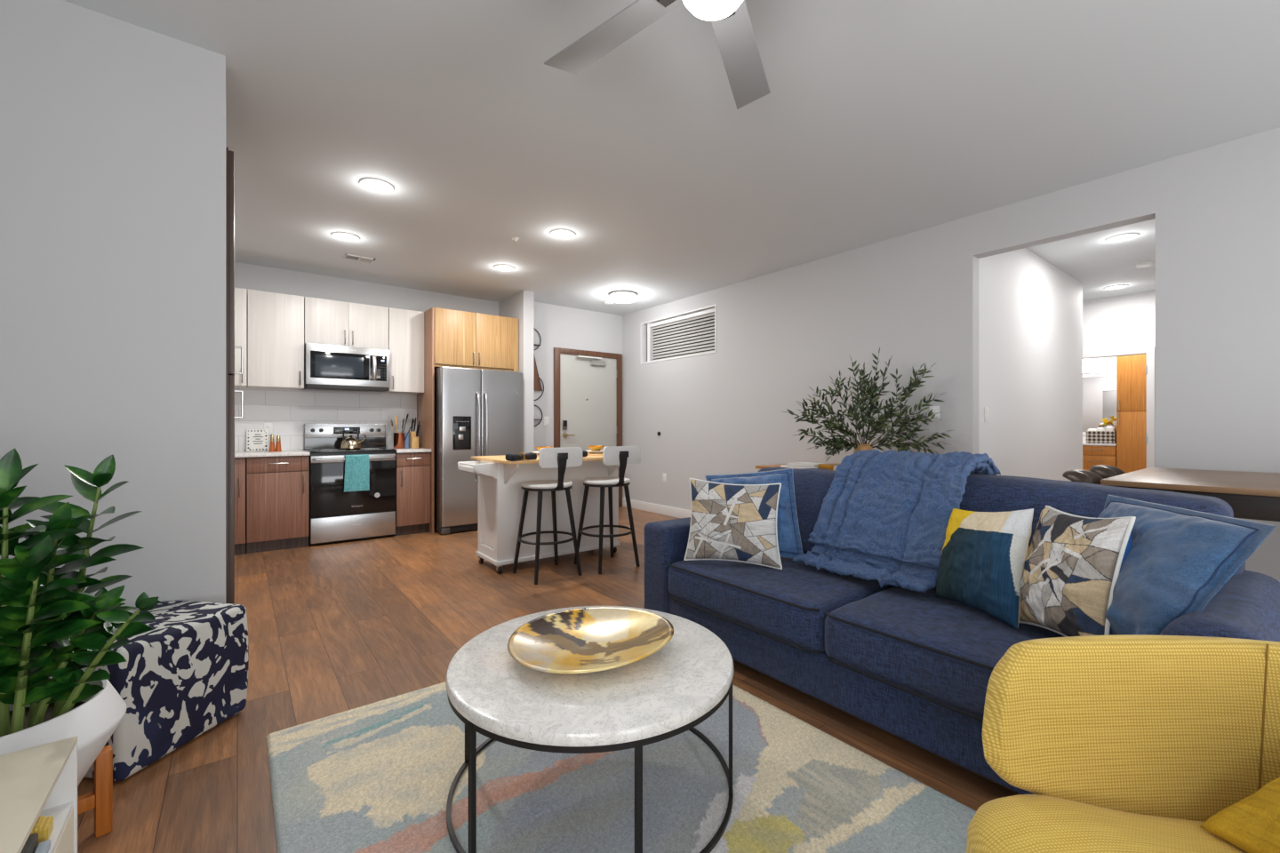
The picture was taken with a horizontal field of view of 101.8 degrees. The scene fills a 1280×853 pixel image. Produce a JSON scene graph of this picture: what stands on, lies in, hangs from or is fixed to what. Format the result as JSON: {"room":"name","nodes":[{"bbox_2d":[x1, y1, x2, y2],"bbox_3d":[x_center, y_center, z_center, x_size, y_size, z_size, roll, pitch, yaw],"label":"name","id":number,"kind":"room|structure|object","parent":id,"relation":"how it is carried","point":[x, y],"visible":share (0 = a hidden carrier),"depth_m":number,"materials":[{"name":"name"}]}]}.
{"room":"living room","nodes":[
{"label":"living room","id":0,"kind":"room"},
{"bbox_2d":[0,0,225,607],"bbox_3d":[-2.197,-0.225,1.988,0.960,2.750,0.095,0,0,-38],"label":"wall","id":1,"kind":"structure","parent":0,"point":[113,131],"depth_m":2.04,"materials":[{"name":"grey paint"}]},
{"bbox_2d":[234,262,498,543],"bbox_3d":[-2.091,-0.225,4.366,3.540,2.750,3.535,0,0,-38],"label":"wall","id":2,"kind":"structure","parent":0,"point":[248,276],"depth_m":5.64,"materials":[{"name":"grey paint"}]},
{"bbox_2d":[234,288,247,387],"bbox_3d":[-4.014,-0.830,4.751,0.668,0.900,0.353,0,0,-38],"label":"upper cabinet","id":3,"kind":"object","parent":2,"relation":"attached to","point":[240,294],"visible":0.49,"depth_m":4.81,"materials":[{"name":"white laminate"}]},
{"bbox_2d":[247,289,303,390],"bbox_3d":[-3.569,-0.830,5.095,0.445,0.900,0.353,0,0,-38],"label":"upper cabinet","id":4,"kind":"object","parent":2,"relation":"attached to","point":[275,321],"visible":0.99,"depth_m":4.97,"materials":[{"name":"white laminate"}]},
{"bbox_2d":[234,387,416,451],"bbox_3d":[-3.514,-0.068,5.367,2.295,0.624,0.009,0,0,-38],"label":"backsplash","id":5,"kind":"structure","parent":2,"relation":"attached to","point":[288,411],"depth_m":5.42,"materials":[{"name":"tile"}]},
{"bbox_2d":[264,423,272,434],"bbox_3d":[-3.715,0.020,5.198,0.074,0.116,0.009,0,0,-38],"label":"outlet","id":6,"kind":"object","parent":5,"relation":"attached to","point":[267,426],"visible":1,"depth_m":5.20,"materials":[{"name":"white plastic"}]},
{"bbox_2d":[265,424,270,432],"bbox_3d":[-3.713,0.020,5.196,0.036,0.080,0.004,0,0,-38],"label":"socket","id":7,"kind":"object","parent":6,"relation":"attached to","point":[268,427],"depth_m":5.19,"materials":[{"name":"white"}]},
{"bbox_2d":[304,296,388,350],"bbox_3d":[-3.089,-1.050,5.467,0.758,0.460,0.353,0,0,-38],"label":"upper cabinet","id":8,"kind":"object","parent":2,"relation":"attached to","point":[326,322],"visible":0.81,"depth_m":5.34,"materials":[{"name":"white laminate"}]},
{"bbox_2d":[303,343,389,391],"bbox_3d":[-3.058,-0.598,5.428,0.752,0.435,0.447,0,0,-38],"label":"microwave","id":9,"kind":"object","parent":8,"relation":"attached to","point":[327,367],"visible":0.99,"depth_m":5.28,"materials":[{"name":"grey metal"}]},
{"bbox_2d":[382,307,423,393],"bbox_3d":[-2.640,-0.830,5.814,0.364,0.900,0.353,0,0,-38],"label":"upper cabinet","id":10,"kind":"object","parent":2,"relation":"attached to","point":[405,327],"visible":0.98,"depth_m":5.70,"materials":[{"name":"white laminate"}]},
{"bbox_2d":[498,290,533,454],"bbox_3d":[-1.540,-0.225,6.440,0.130,2.750,0.730,0,0,-38],"label":"wall partition","id":11,"kind":"structure","parent":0,"point":[519,306],"depth_m":6.16,"materials":[{"name":"grey paint"}]},
{"bbox_2d":[77,506,1019,852],"bbox_3d":[2.562,1.200,4.450,11.700,0.100,9.300,0,0,-38],"label":"floor","id":12,"kind":"structure","parent":0,"point":[339,627],"depth_m":2.58,"materials":[{"name":"brown wood"}]},
{"bbox_2d":[0,736,77,852],"bbox_3d":[-1.014,0.925,0.423,0.514,0.450,1.510,0,0,-38],"label":"media console","id":13,"kind":"object","parent":12,"relation":"on","point":[37,781],"visible":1,"depth_m":1.07,"materials":[{"name":"beige paint"}]},
{"bbox_2d":[20,833,38,852],"bbox_3d":[-1.178,0.821,0.940,0.088,0.032,0.168,0,0,-38],"label":"storage box","id":14,"kind":"object","parent":13,"relation":"on","point":[31,844],"visible":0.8,"depth_m":1.01,"materials":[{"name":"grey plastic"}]},
{"bbox_2d":[29,816,53,844],"bbox_3d":[-1.232,0.818,1.040,0.074,0.038,0.047,0,0,-38],"label":"ornament","id":15,"kind":"object","parent":13,"relation":"on","point":[44,827],"visible":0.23,"depth_m":1.05,"materials":[{"name":"yellow"}]},
{"bbox_2d":[34,840,50,852],"bbox_3d":[-1.127,0.829,0.964,0.016,0.017,0.165,0,0,-38],"label":"case","id":16,"kind":"object","parent":13,"relation":"on","point":[44,847],"visible":1,"depth_m":1.01,"materials":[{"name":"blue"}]},
{"bbox_2d":[39,800,73,852],"bbox_3d":[-1.014,0.844,0.423,0.505,0.012,1.482,0,0,-38],"label":"shelf","id":17,"kind":"object","parent":13,"relation":"attached to","point":[62,812],"depth_m":1.12,"materials":[{"name":"white paint"}]},
{"bbox_2d":[77,745,112,838],"bbox_3d":[-1.638,1.032,1.327,0.316,0.247,0.322,0,0,-7],"label":"plant stand","id":18,"kind":"object","parent":12,"relation":"on","point":[100,799],"visible":0.52,"depth_m":1.46,"materials":[{"name":"brown wood"}]},
{"bbox_2d":[0,448,160,786],"bbox_3d":[-1.606,0.540,1.341,0.581,0.972,0.475,0,0,-38],"label":"potted plant","id":19,"kind":"object","parent":18,"relation":"on","point":[47,621],"visible":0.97,"depth_m":1.33,"materials":[{"name":"green plant"}]},
{"bbox_2d":[72,600,248,782],"bbox_3d":[-1.825,0.926,1.913,0.426,0.435,0.469,0,0,9],"label":"ottoman","id":20,"kind":"object","parent":12,"relation":"on","point":[180,679],"visible":0.63,"depth_m":1.84,"materials":[{"name":"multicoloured fabric"}]},
{"bbox_2d":[225,146,243,604],"bbox_3d":[-2.345,-0.050,2.529,0.668,2.400,0.930,0,0,-38],"label":"pantry cabinet","id":21,"kind":"object","parent":12,"relation":"on","point":[230,346],"visible":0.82,"depth_m":2.33,"materials":[{"name":"brown wood"}]},
{"bbox_2d":[234,457,245,555],"bbox_3d":[-3.948,0.713,4.656,0.658,0.875,0.583,0,0,-38],"label":"base cabinet","id":22,"kind":"object","parent":12,"relation":"on","point":[239,462],"visible":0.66,"depth_m":4.63,"materials":[{"name":"brown wood"}]},
{"bbox_2d":[234,450,310,457],"bbox_3d":[-3.765,0.259,4.800,1.163,0.030,0.580,0,0,-38],"label":"countertop","id":23,"kind":"structure","parent":22,"relation":"on","point":[237,454],"depth_m":4.84,"materials":[{"name":"white stone"}]},
{"bbox_2d":[246,429,268,451],"bbox_3d":[-3.766,0.137,5.117,0.170,0.216,0.057,0,0,-38],"label":"sign","id":24,"kind":"object","parent":23,"relation":"on","point":[256,439],"visible":0.99,"depth_m":5.11,"materials":[{"name":"white paper"}]},
{"bbox_2d":[269,434,275,451],"bbox_3d":[-3.584,0.161,5.066,0.052,0.165,0.052,0,0,-38],"label":"pepper mill","id":25,"kind":"object","parent":23,"relation":"on","point":[272,448],"visible":0.89,"depth_m":5.05,"materials":[{"name":"orange wood"}]},
{"bbox_2d":[275,435,281,451],"bbox_3d":[-3.544,0.166,5.097,0.052,0.155,0.052,0,0,-38],"label":"pepper mill","id":26,"kind":"object","parent":23,"relation":"on","point":[278,448],"visible":0.97,"depth_m":5.08,"materials":[{"name":"orange wood"}]},
{"bbox_2d":[245,456,309,553],"bbox_3d":[-3.495,0.713,5.007,0.476,0.875,0.584,0,0,-38],"label":"base cabinet","id":27,"kind":"object","parent":12,"relation":"on","point":[277,488],"visible":0.99,"depth_m":4.81,"materials":[{"name":"brown wood"}]},
{"bbox_2d":[304,424,396,544],"bbox_3d":[-2.989,0.551,5.373,0.763,1.158,0.613,0,0,-38],"label":"range","id":28,"kind":"object","parent":12,"relation":"on","point":[335,515],"visible":0.98,"depth_m":5.24,"materials":[{"name":"silver metal"}]},
{"bbox_2d":[304,448,396,453],"bbox_3d":[-2.992,0.247,5.379,0.760,0.019,0.510,0,0,-38],"label":"cooktop","id":29,"kind":"object","parent":28,"relation":"in","point":[310,450],"depth_m":5.26,"materials":[{"name":"black glass"}]},
{"bbox_2d":[339,431,366,449],"bbox_3d":[-2.994,0.139,5.400,0.200,0.194,0.217,0,0,34],"label":"kettle","id":30,"kind":"object","parent":28,"relation":"on","point":[350,443],"visible":1,"depth_m":5.34,"materials":[{"name":"gold metal"}]},
{"bbox_2d":[344,454,369,492],"bbox_3d":[-2.805,0.458,5.142,0.224,0.360,0.085,0,0,-38],"label":"dish towel","id":31,"kind":"object","parent":28,"relation":"hanging from","point":[356,478],"visible":1,"depth_m":5.12,"materials":[{"name":"teal fabric"}]},
{"bbox_2d":[394,452,430,535],"bbox_3d":[-2.561,0.713,5.730,0.343,0.875,0.584,0,0,-38],"label":"base cabinet","id":32,"kind":"object","parent":12,"relation":"on","point":[412,469],"visible":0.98,"depth_m":5.52,"materials":[{"name":"brown wood"}]},
{"bbox_2d":[388,448,431,453],"bbox_3d":[-2.563,0.259,5.731,0.346,0.030,0.580,0,0,-38],"label":"countertop","id":33,"kind":"structure","parent":32,"relation":"on","point":[405,450],"depth_m":5.55,"materials":[{"name":"white stone"}]},
{"bbox_2d":[393,432,404,448],"bbox_3d":[-2.673,0.157,5.772,0.118,0.172,0.118,0,0,-38],"label":"utensil crock","id":34,"kind":"object","parent":33,"relation":"on","point":[398,437],"visible":1,"depth_m":5.72,"materials":[{"name":"orange metal"}]},
{"bbox_2d":[404,432,408,447],"bbox_3d":[-2.622,0.155,5.836,0.060,0.175,0.060,0,0,-38],"label":"bottle","id":35,"kind":"object","parent":33,"relation":"on","point":[406,442],"visible":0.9,"depth_m":5.81,"materials":[{"name":"blue glass"}]},
{"bbox_2d":[408,417,420,448],"bbox_3d":[-2.538,0.071,5.876,0.110,0.344,0.140,0,0,-38],"label":"knife block","id":36,"kind":"object","parent":33,"relation":"on","point":[413,439],"visible":0.91,"depth_m":5.84,"materials":[{"name":"brown wood"}]},
{"bbox_2d":[416,307,518,533],"bbox_3d":[-2.015,-0.068,6.115,0.988,2.435,0.643,0,0,-38],"label":"tall cabinet","id":37,"kind":"object","parent":12,"relation":"on","point":[458,339],"visible":0.85,"depth_m":5.80,"materials":[{"name":"beige laminate"}]},
{"bbox_2d":[434,366,523,535],"bbox_3d":[-1.930,0.253,6.027,0.928,1.775,0.827,0,0,-38],"label":"refrigerator","id":38,"kind":"object","parent":12,"relation":"on","point":[478,412],"visible":0.74,"depth_m":5.64,"materials":[{"name":"silver metal"}]},
{"bbox_2d":[457,452,620,574],"bbox_3d":[-0.779,0.703,4.449,1.365,0.894,0.790,0,0,-38],"label":"kitchen island","id":39,"kind":"object","parent":12,"relation":"on","point":[500,493],"visible":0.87,"depth_m":4.29,"materials":[{"name":"white paint"}]},
{"bbox_2d":[458,465,475,472],"bbox_3d":[-1.307,0.338,4.164,0.178,0.035,0.335,0,0,-38],"label":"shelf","id":40,"kind":"object","parent":39,"relation":"attached to","point":[469,468],"depth_m":4.10,"materials":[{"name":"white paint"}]},
{"bbox_2d":[505,452,536,461],"bbox_3d":[-0.896,0.229,3.935,0.095,0.066,0.240,0,0,38],"label":"napkin","id":41,"kind":"object","parent":39,"relation":"on","point":[527,456],"visible":1,"depth_m":3.91,"materials":[{"name":"black fabric"}]},
{"bbox_2d":[587,452,603,455],"bbox_3d":[-0.405,0.251,4.770,0.290,0.009,0.290,0,0,-38],"label":"charger plate","id":42,"kind":"object","parent":39,"relation":"on","point":[603,452],"visible":0.46,"depth_m":4.64,"materials":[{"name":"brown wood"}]},
{"bbox_2d":[586,449,603,454],"bbox_3d":[-0.405,0.233,4.770,0.208,0.026,0.208,0,0,-38],"label":"dinner plate","id":43,"kind":"object","parent":42,"relation":"on","point":[601,451],"visible":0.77,"depth_m":4.70,"materials":[{"name":"white ceramic"}]},
{"bbox_2d":[587,445,603,451],"bbox_3d":[-0.405,0.207,4.770,0.148,0.060,0.148,0,0,-38],"label":"bowl","id":44,"kind":"object","parent":43,"relation":"on","point":[593,448],"visible":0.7,"depth_m":4.72,"materials":[{"name":"orange"}]},
{"bbox_2d":[512,447,582,584],"bbox_3d":[-0.714,0.655,4.035,0.442,0.995,0.477,0,0,-38],"label":"bar stool","id":45,"kind":"object","parent":12,"relation":"on","point":[562,459],"visible":1,"depth_m":3.92,"materials":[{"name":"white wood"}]},
{"bbox_2d":[573,446,640,574],"bbox_3d":[-0.268,0.655,4.298,0.442,0.995,0.477,0,0,-38],"label":"bar stool","id":46,"kind":"object","parent":12,"relation":"on","point":[622,456],"visible":1,"depth_m":4.18,"materials":[{"name":"grey metal"}]},
{"bbox_2d":[266,681,975,852],"bbox_3d":[0.040,1.142,1.435,1.650,0.013,2.520,0,0,-38],"label":"area rug","id":47,"kind":"object","parent":12,"relation":"on","point":[378,777],"visible":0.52,"depth_m":1.61,"materials":[{"name":"fabric"}]},
{"bbox_2d":[445,606,733,852],"bbox_3d":[-0.151,0.931,1.673,0.890,0.410,0.890,0,0,-38],"label":"coffee table","id":48,"kind":"object","parent":47,"relation":"on","point":[662,695],"visible":0.84,"depth_m":1.41,"materials":[{"name":"white stone"}]},
{"bbox_2d":[507,607,673,673],"bbox_3d":[-0.161,0.692,1.691,0.548,0.064,0.530,0,0,-38],"label":"decorative bowl","id":49,"kind":"object","parent":48,"relation":"on","point":[594,639],"visible":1,"depth_m":1.71,"materials":[{"name":"gold metal"}]},
{"bbox_2d":[966,634,1279,852],"bbox_3d":[1.019,0.764,0.699,0.904,0.773,0.804,0,0,0],"label":"armchair","id":50,"kind":"object","parent":47,"relation":"on","point":[1121,743],"visible":0.97,"depth_m":1.01,"materials":[{"name":"yellow fabric"}]},
{"bbox_2d":[966,794,1247,852],"bbox_3d":[0.912,0.781,0.708,0.680,0.203,0.627,0,0,0],"label":"seat cushion","id":51,"kind":"object","parent":50,"relation":"on","point":[1020,823],"depth_m":0.91,"materials":[{"name":"yellow fabric"}]},
{"bbox_2d":[1200,777,1279,852],"bbox_3d":[1.165,0.576,0.707,0.356,0.285,0.426,0,0,3],"label":"throw pillow","id":52,"kind":"object","parent":50,"relation":"on","point":[1252,824],"visible":1,"depth_m":0.87,"materials":[{"name":"fabric"}]},
{"bbox_2d":[755,464,787,469],"bbox_3d":[1.666,0.757,4.521,0.570,0.785,1.210,0,0,-38],"label":"console table","id":53,"kind":"object","parent":12,"relation":"on","point":[778,465],"visible":0.02,"depth_m":4.80,"materials":[{"name":"brown wood"}]},
{"bbox_2d":[780,464,817,468],"bbox_3d":[1.470,0.353,4.578,0.270,0.022,0.360,0,0,-38],"label":"book","id":54,"kind":"object","parent":53,"relation":"on","point":[781,466],"visible":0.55,"depth_m":4.52,"materials":[{"name":"white paper"}]},
{"bbox_2d":[787,462,828,467],"bbox_3d":[1.481,0.332,4.555,0.240,0.020,0.270,0,0,-38],"label":"book","id":55,"kind":"object","parent":54,"relation":"on","point":[800,464],"visible":0.82,"depth_m":4.54,"materials":[{"name":"white paper"}]},
{"bbox_2d":[817,463,839,471],"bbox_3d":[1.615,0.340,4.349,0.220,0.050,0.140,0,0,-38],"label":"book","id":56,"kind":"object","parent":53,"relation":"on","point":[831,466],"visible":0.55,"depth_m":4.28,"materials":[{"name":"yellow paper"}]},
{"bbox_2d":[784,347,951,462],"bbox_3d":[1.800,-0.147,4.208,1.279,1.020,0.407,0,0,15],"label":"plant","id":57,"kind":"object","parent":53,"relation":"on","point":[838,444],"visible":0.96,"depth_m":4.24,"materials":[{"name":"green plant"}]},
{"bbox_2d":[643,466,1279,794],"bbox_3d":[1.092,0.681,2.325,1.027,0.937,2.288,0,0,-38],"label":"sofa","id":58,"kind":"object","parent":12,"relation":"on","point":[915,667],"visible":0.39,"depth_m":1.96,"materials":[{"name":"blue fabric"}]},
{"bbox_2d":[684,478,782,569],"bbox_3d":[0.473,0.485,2.650,0.493,0.423,0.173,0,0,19],"label":"throw pillow","id":59,"kind":"object","parent":58,"relation":"on","point":[734,523],"visible":1,"depth_m":2.60,"materials":[{"name":"fabric"}]},
{"bbox_2d":[704,467,803,558],"bbox_3d":[0.603,0.453,2.808,0.540,0.455,0.216,0,0,16],"label":"throw pillow","id":60,"kind":"object","parent":58,"relation":"on","point":[789,542],"visible":0.32,"depth_m":2.76,"materials":[{"name":"blue fabric"}]},
{"bbox_2d":[668,557,895,652],"bbox_3d":[0.734,0.798,2.633,0.830,0.215,0.920,0,0,-38],"label":"seat cushion","id":61,"kind":"object","parent":58,"relation":"on","point":[788,606],"depth_m":2.32,"materials":[{"name":"blue fabric"}]},
{"bbox_2d":[758,466,834,554],"bbox_3d":[0.976,0.471,2.862,0.352,0.458,0.850,0,0,-38],"label":"cushion","id":62,"kind":"object","parent":58,"relation":"on","point":[811,485],"depth_m":2.78,"materials":[{"name":"blue fabric"}]},
{"bbox_2d":[792,449,1000,593],"bbox_3d":[1.179,0.397,2.435,0.583,0.573,0.713,0,0,-38],"label":"throw blanket","id":63,"kind":"object","parent":58,"relation":"on","point":[884,517],"visible":1,"depth_m":2.31,"materials":[{"name":"blue fabric"}]},
{"bbox_2d":[824,586,1064,719],"bbox_3d":[1.300,0.798,1.902,0.830,0.214,0.920,0,0,-38],"label":"seat cushion","id":64,"kind":"object","parent":58,"relation":"on","point":[942,653],"depth_m":1.79,"materials":[{"name":"blue fabric"}]},
{"bbox_2d":[936,508,1033,629],"bbox_3d":[1.270,0.485,1.935,0.177,0.406,0.385,0,0,-13],"label":"throw pillow","id":65,"kind":"object","parent":58,"relation":"on","point":[984,555],"visible":0.98,"depth_m":1.85,"materials":[{"name":"fabric"}]},
{"bbox_2d":[1019,505,1135,637],"bbox_3d":[1.385,0.472,1.704,0.208,0.425,0.424,0,0,7],"label":"throw pillow","id":66,"kind":"object","parent":58,"relation":"on","point":[1073,564],"visible":0.88,"depth_m":1.59,"materials":[{"name":"fabric"}]},
{"bbox_2d":[936,472,1233,586],"bbox_3d":[1.569,0.456,2.097,0.354,0.487,1.075,0,0,-38],"label":"cushion","id":67,"kind":"object","parent":58,"relation":"on","point":[983,492],"depth_m":1.99,"materials":[{"name":"blue fabric"}]},
{"bbox_2d":[1097,495,1276,635],"bbox_3d":[1.474,0.455,1.546,0.224,0.440,0.536,0,0,7],"label":"throw pillow","id":68,"kind":"object","parent":58,"relation":"on","point":[1179,559],"visible":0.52,"depth_m":1.41,"materials":[{"name":"fabric"}]},
{"bbox_2d":[1062,469,1102,484],"bbox_3d":[2.319,0.685,2.493,0.400,0.930,0.464,0,0,-38],"label":"dining chair","id":69,"kind":"object","parent":12,"relation":"on","point":[1073,476],"visible":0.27,"depth_m":2.60,"materials":[{"name":"brown leather"}]},
{"bbox_2d":[1088,464,1124,486],"bbox_3d":[2.730,0.685,2.812,0.400,0.930,0.464,0,0,-38],"label":"dining chair","id":70,"kind":"object","parent":12,"relation":"on","point":[1104,471],"visible":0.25,"depth_m":2.90,"materials":[{"name":"brown leather"}]},
{"bbox_2d":[1116,354,1146,473],"bbox_3d":[7.075,0.070,7.388,0.706,2.160,0.350,0,0,-38],"label":"linen cabinet","id":71,"kind":"object","parent":12,"relation":"on","point":[1131,370],"visible":0.51,"depth_m":7.21,"materials":[{"name":"brown wood"}]},
{"bbox_2d":[1100,467,1279,521],"bbox_3d":[3.024,0.691,1.877,1.120,0.918,1.865,0,0,-38],"label":"dining table","id":72,"kind":"object","parent":12,"relation":"on","point":[1251,495],"visible":0.29,"depth_m":2.10,"materials":[{"name":"brown wood"}]},
{"bbox_2d":[533,301,622,451],"bbox_3d":[-0.929,-0.225,7.072,1.610,2.750,0.120,0,0,-38],"label":"wall","id":73,"kind":"structure","parent":0,"point":[557,326],"depth_m":6.83,"materials":[{"name":"grey paint"}]},
{"bbox_2d":[533,328,543,426],"bbox_3d":[-1.374,-0.632,6.618,0.352,1.267,0.048,0,0,-38],"label":"wall art","id":74,"kind":"object","parent":73,"relation":"attached to","point":[537,387],"visible":0.41,"depth_m":6.66,"materials":[{"name":"black metal"}]},
{"bbox_2d":[544,416,549,425],"bbox_3d":[-1.217,-0.070,6.766,0.074,0.116,0.009,0,0,-38],"label":"light switch","id":75,"kind":"object","parent":73,"relation":"attached to","point":[546,419],"visible":1,"depth_m":6.76,"materials":[{"name":"white plastic"}]},
{"bbox_2d":[553,347,622,506],"bbox_3d":[-0.710,0.055,7.177,1.085,2.190,0.180,0,0,-38],"label":"door","id":76,"kind":"structure","parent":73,"relation":"in","point":[588,385],"depth_m":7.14,"materials":[{"name":"grey paint"}]},
{"bbox_2d":[63,0,1279,315],"bbox_3d":[2.562,-1.650,4.450,11.700,0.100,9.300,0,0,-38],"label":"ceiling","id":77,"kind":"structure","parent":0,"point":[879,120],"depth_m":2.76,"materials":[{"name":"white paint"}]},
{"bbox_2d":[330,231,359,241],"bbox_3d":[-2.473,-1.594,4.370,0.216,0.012,0.216,0,0,-38],"label":"recessed light","id":78,"kind":"object","parent":77,"relation":"in","point":[340,236],"visible":1,"depth_m":4.35,"materials":[{"name":"white"}]},
{"bbox_2d":[343,254,375,263],"bbox_3d":[-2.670,-1.596,4.943,0.250,0.008,0.145,0,0,-38],"label":"ceiling vent","id":79,"kind":"object","parent":77,"relation":"in","point":[346,256],"visible":1,"depth_m":4.94,"materials":[{"name":"white plastic"}]},
{"bbox_2d":[358,176,394,192],"bbox_3d":[-1.743,-1.594,3.444,0.216,0.012,0.216,0,0,-38],"label":"recessed light","id":80,"kind":"object","parent":77,"relation":"in","point":[372,184],"visible":1,"depth_m":3.43,"materials":[{"name":"white plastic"}]},
{"bbox_2d":[493,264,514,271],"bbox_3d":[-1.367,-1.594,5.228,0.216,0.012,0.216,0,0,-38],"label":"recessed light","id":81,"kind":"object","parent":77,"relation":"in","point":[499,267],"visible":1,"depth_m":5.21,"materials":[{"name":"white plastic"}]},
{"bbox_2d":[549,228,575,239],"bbox_3d":[-0.642,-1.594,4.309,0.216,0.012,0.216,0,0,-38],"label":"recessed light","id":82,"kind":"object","parent":77,"relation":"in","point":[558,233],"visible":1,"depth_m":4.29,"materials":[{"name":"white"}]},
{"bbox_2d":[608,290,637,303],"bbox_3d":[-0.203,-1.558,6.281,0.336,0.084,0.336,0,0,-38],"label":"flush ceiling light","id":83,"kind":"object","parent":77,"relation":"attached to","point":[618,296],"visible":1,"depth_m":6.17,"materials":[{"name":"white glass"}]},
{"bbox_2d":[544,0,770,109],"bbox_3d":[0.176,-1.393,1.445,1.258,0.413,1.279,0,0,-38],"label":"ceiling fan","id":84,"kind":"object","parent":77,"relation":"hanging from","point":[730,20],"visible":1,"depth_m":1.74,"materials":[{"name":"grey metal"}]},
{"bbox_2d":[1103,284,1128,289],"bbox_3d":[5.447,-1.594,5.950,0.216,0.012,0.216,0,0,-38],"label":"recessed light","id":85,"kind":"object","parent":77,"relation":"in","point":[1117,286],"visible":1,"depth_m":5.94,"materials":[{"name":"white"}]},
{"bbox_2d":[1104,232,1139,242],"bbox_3d":[4.073,-1.594,4.393,0.216,0.012,0.216,0,0,-38],"label":"recessed light","id":86,"kind":"object","parent":77,"relation":"in","point":[1121,237],"visible":1,"depth_m":4.38,"materials":[{"name":"white plastic"}]},
{"bbox_2d":[1136,260,1152,267],"bbox_3d":[4.923,-1.583,5.076,0.124,0.035,0.124,0,0,-38],"label":"smoke detector","id":87,"kind":"object","parent":77,"relation":"attached to","point":[1144,264],"visible":1,"depth_m":5.04,"materials":[{"name":"white plastic"}]},
{"bbox_2d":[622,127,1279,582],"bbox_3d":[2.418,-0.225,4.162,0.120,2.750,8.820,0,0,-38],"label":"wall","id":88,"kind":"structure","parent":0,"point":[913,297],"depth_m":4.04,"materials":[{"name":"grey paint"}]},
{"bbox_2d":[622,497,691,518],"bbox_3d":[2.402,1.090,4.073,0.015,0.120,8.700,0,0,-38],"label":"baseboard","id":89,"kind":"structure","parent":88,"relation":"attached to","point":[660,509],"depth_m":6.84,"materials":[{"name":"white"}]},
{"bbox_2d":[640,304,716,364],"bbox_3d":[0.494,-1.140,6.639,0.126,0.560,1.425,0,0,-38],"label":"air vent","id":90,"kind":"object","parent":88,"relation":"in","point":[693,332],"depth_m":6.61,"materials":[{"name":"white metal"}]},
{"bbox_2d":[929,406,939,420],"bbox_3d":[2.349,-0.106,4.146,0.009,0.116,0.074,0,0,-38],"label":"light switch","id":91,"kind":"object","parent":88,"relation":"attached to","point":[935,409],"visible":0.7,"depth_m":4.14,"materials":[{"name":"white plastic"}]},
{"bbox_2d":[978,248,1082,481],"bbox_3d":[4.998,-0.225,5.894,6.080,2.750,3.200,0,0,-38],"label":"wall","id":92,"kind":"structure","parent":0,"point":[1030,310],"depth_m":4.73,"materials":[{"name":"white paint"}]},
{"bbox_2d":[984,407,988,422],"bbox_3d":[2.727,-0.093,4.090,0.074,0.116,0.009,0,0,-38],"label":"light switch","id":93,"kind":"object","parent":92,"relation":"attached to","point":[986,409],"visible":1,"depth_m":4.08,"materials":[{"name":"white plastic"}]},
{"bbox_2d":[1082,356,1116,442],"bbox_3d":[6.657,-0.225,7.115,1.960,2.750,3.100,0,0,-38],"label":"wall","id":94,"kind":"structure","parent":0,"point":[1108,365],"depth_m":7.97,"materials":[{"name":"white paint"}]},
{"bbox_2d":[1082,365,1100,373],"bbox_3d":[6.800,-0.882,8.237,0.119,0.105,0.740,0,0,-38],"label":"vanity light","id":95,"kind":"object","parent":94,"relation":"attached to","point":[1093,369],"visible":0.41,"depth_m":7.98,"materials":[{"name":"white glass"}]},
{"bbox_2d":[1082,375,1116,434],"bbox_3d":[6.881,-0.325,8.218,0.014,0.910,1.130,0,0,-38],"label":"wall mirror","id":96,"kind":"object","parent":94,"relation":"attached to","point":[1099,392],"visible":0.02,"depth_m":8.00,"materials":[{"name":"white mirror"}]},
{"bbox_2d":[1082,442,1116,471],"bbox_3d":[6.595,0.647,8.009,0.705,0.805,1.210,0,0,-38],"label":"vanity","id":97,"kind":"object","parent":94,"relation":"attached to","point":[1093,454],"visible":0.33,"depth_m":7.48,"materials":[{"name":"brown wood"}]},
{"bbox_2d":[1086,431,1116,443],"bbox_3d":[6.723,0.154,7.570,0.200,0.178,0.320,0,0,-38],"label":"storage basket","id":98,"kind":"object","parent":97,"relation":"on","point":[1092,436],"visible":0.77,"depth_m":7.50,"materials":[{"name":"white"}]},
{"bbox_2d":[1087,425,1116,431],"bbox_3d":[6.723,0.040,7.570,0.180,0.100,0.300,0,0,-38],"label":"folded towels","id":99,"kind":"object","parent":98,"relation":"on","point":[1108,428],"visible":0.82,"depth_m":7.49,"materials":[{"name":"white fabric"}]},
{"bbox_2d":[1098,417,1115,425],"bbox_3d":[6.732,-0.068,7.491,0.158,0.120,0.182,0,0,-27],"label":"flower","id":100,"kind":"object","parent":99,"relation":"on","point":[1106,421],"visible":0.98,"depth_m":7.50,"materials":[{"name":"yellow plant"}]},
{"bbox_2d":[1082,290,1155,467],"bbox_3d":[5.812,-0.225,6.524,0.100,2.750,3.000,0,0,-38],"label":"wall","id":101,"kind":"structure","parent":0,"point":[1124,322],"depth_m":6.37,"materials":[{"name":"white paint"}]},
{"bbox_2d":[1082,346,1154,468],"bbox_3d":[5.761,0.105,6.497,0.015,2.090,0.960,0,0,-38],"label":"door frame","id":102,"kind":"structure","parent":101,"relation":"in","point":[1149,351],"depth_m":6.15,"materials":[{"name":"white wood"}]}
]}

